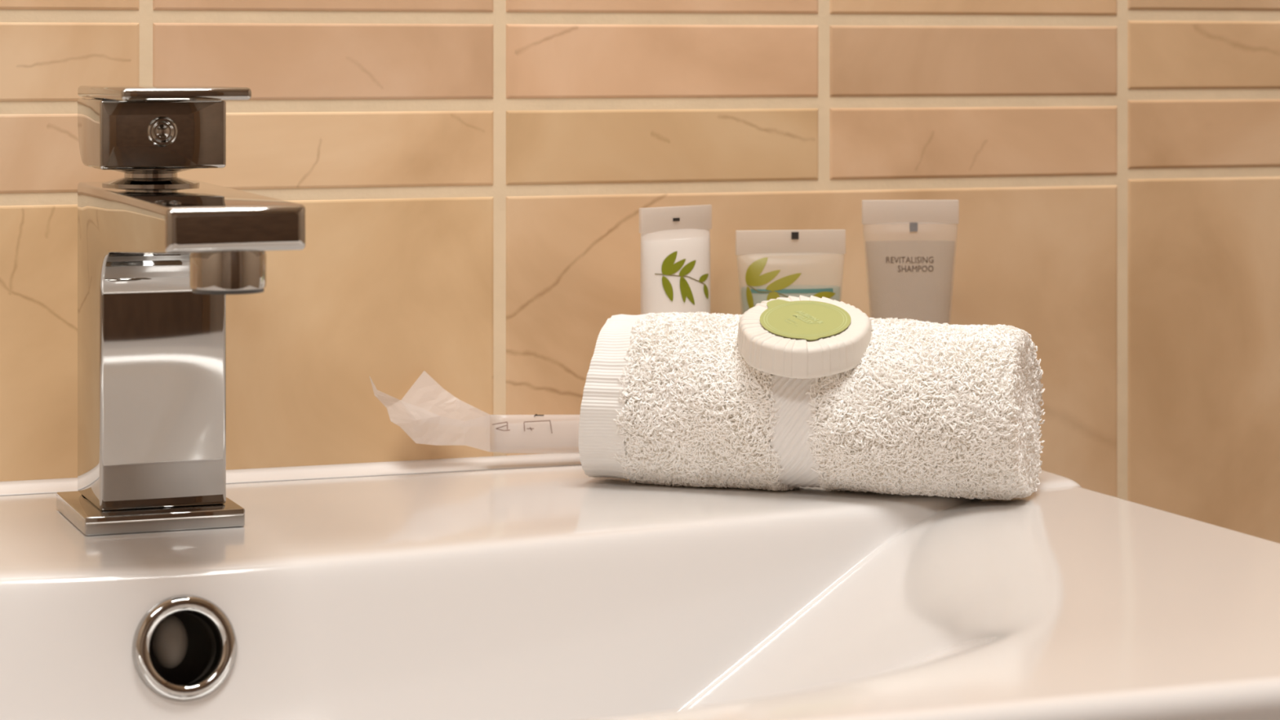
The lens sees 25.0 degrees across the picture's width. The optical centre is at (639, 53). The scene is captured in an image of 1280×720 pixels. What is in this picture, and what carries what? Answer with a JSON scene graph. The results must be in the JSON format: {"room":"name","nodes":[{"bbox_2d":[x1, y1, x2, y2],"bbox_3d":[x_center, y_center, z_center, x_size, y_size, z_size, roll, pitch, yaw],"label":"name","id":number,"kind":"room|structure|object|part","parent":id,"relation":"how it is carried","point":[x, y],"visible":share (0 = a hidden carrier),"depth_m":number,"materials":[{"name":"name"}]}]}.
{"room":"bathroom","nodes":[
{"label":"bathroom","id":0,"kind":"room"},
{"bbox_2d":[0,0,1279,542],"bbox_3d":[-0.152,-0.206,0.972,2.600,2.400,0.001,0,0,-21],"label":"wall","id":1,"kind":"structure","parent":0,"point":[472,179],"depth_m":1.03,"materials":[{"name":"tile"}]},
{"bbox_2d":[0,453,582,496],"bbox_3d":[-0.188,0.142,0.952,0.586,0.003,0.011,0,0,-21],"label":"trim","id":2,"kind":"structure","parent":1,"relation":"attached to","point":[548,460],"depth_m":0.99,"materials":[{"name":"white plastic"}]},
{"bbox_2d":[0,465,1279,719],"bbox_3d":[-0.106,0.218,0.777,0.613,0.152,0.396,0,0,-21],"label":"basin","id":3,"kind":"object","parent":1,"relation":"attached to","point":[557,593],"visible":0.92,"depth_m":0.84,"materials":[{"name":"white ceramic"}]},
{"bbox_2d":[56,84,305,535],"bbox_3d":[-0.136,0.077,0.851,0.048,0.134,0.146,0,0,-21],"label":"mixer tap","id":4,"kind":"object","parent":3,"relation":"on","point":[161,253],"visible":1,"depth_m":0.88,"materials":[{"name":"silver metal"}]},
{"bbox_3d":[-0.152,0.141,0.894,0.048,0.006,0.054,0,0,-21],"label":"plate","id":5,"kind":"part","parent":4,"relation":"part of","materials":[{"name":"silver metal"}]},
{"bbox_3d":[-0.146,0.012,0.881,0.039,0.004,0.076,0,0,-21],"label":"lever","id":6,"kind":"part","parent":4,"relation":"part of","materials":[{"name":"silver metal"}]},
{"bbox_3d":[-0.125,0.050,0.824,0.039,0.019,0.088,0,0,-21],"label":"spout","id":7,"kind":"part","parent":4,"relation":"part of","materials":[{"name":"silver metal"}]},
{"bbox_2d":[368,370,579,453],"bbox_3d":[-0.053,0.124,0.997,0.096,0.033,0.020,0,0,-28],"label":"sachet","id":8,"kind":"object","parent":3,"relation":"on","point":[428,414],"visible":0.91,"depth_m":0.99,"materials":[{"name":"white"}]},
{"bbox_2d":[639,204,711,314],"bbox_3d":[0.013,0.099,1.006,0.027,0.091,0.024,0,0,-3],"label":"tube","id":9,"kind":"object","parent":3,"relation":"on","point":[675,241],"visible":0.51,"depth_m":1.00,"materials":[{"name":"white plastic"}]},
{"bbox_2d":[661,251,708,304],"bbox_3d":[0.017,0.078,1.001,0.023,0.019,0.004,0,0,-42],"label":"print","id":10,"kind":"object","parent":9,"relation":"on","point":[684,274],"depth_m":1.00,"materials":[{"name":"green paint"}]},
{"bbox_2d":[735,229,845,314],"bbox_3d":[0.053,0.103,1.023,0.031,0.081,0.031,0,0,38],"label":"tube","id":11,"kind":"object","parent":3,"relation":"on","point":[797,242],"visible":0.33,"depth_m":1.02,"materials":[{"name":"white plastic"}]},
{"bbox_2d":[745,257,835,308],"bbox_3d":[0.053,0.082,1.018,0.031,0.020,0.011,0,0,-21],"label":"print","id":12,"kind":"object","parent":11,"relation":"on","point":[756,293],"depth_m":1.02,"materials":[{"name":"green paint"}]},
{"bbox_2d":[577,311,1044,500],"bbox_3d":[0.056,0.115,0.957,0.150,0.058,0.060,0,0,17],"label":"rolled towel","id":13,"kind":"object","parent":3,"relation":"on","point":[928,408],"visible":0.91,"depth_m":0.93,"materials":[{"name":"white fabric"}]},
{"bbox_2d":[737,295,871,378],"bbox_3d":[0.054,0.092,0.941,0.044,0.024,0.044,0,0,-21],"label":"soap","id":14,"kind":"object","parent":13,"relation":"on","point":[801,337],"visible":1,"depth_m":0.93,"materials":[{"name":"white paper"}]},
{"bbox_2d":[796,311,822,324],"bbox_3d":[0.055,0.086,0.940,0.002,0.003,0.012,0,0,-38],"label":"print","id":15,"kind":"object","parent":14,"relation":"on","point":[802,317],"depth_m":0.94,"materials":[{"name":"green"}]},
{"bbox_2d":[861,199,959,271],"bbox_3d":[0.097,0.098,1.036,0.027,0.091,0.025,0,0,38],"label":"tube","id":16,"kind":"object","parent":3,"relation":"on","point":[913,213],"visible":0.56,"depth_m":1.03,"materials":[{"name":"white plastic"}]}
]}

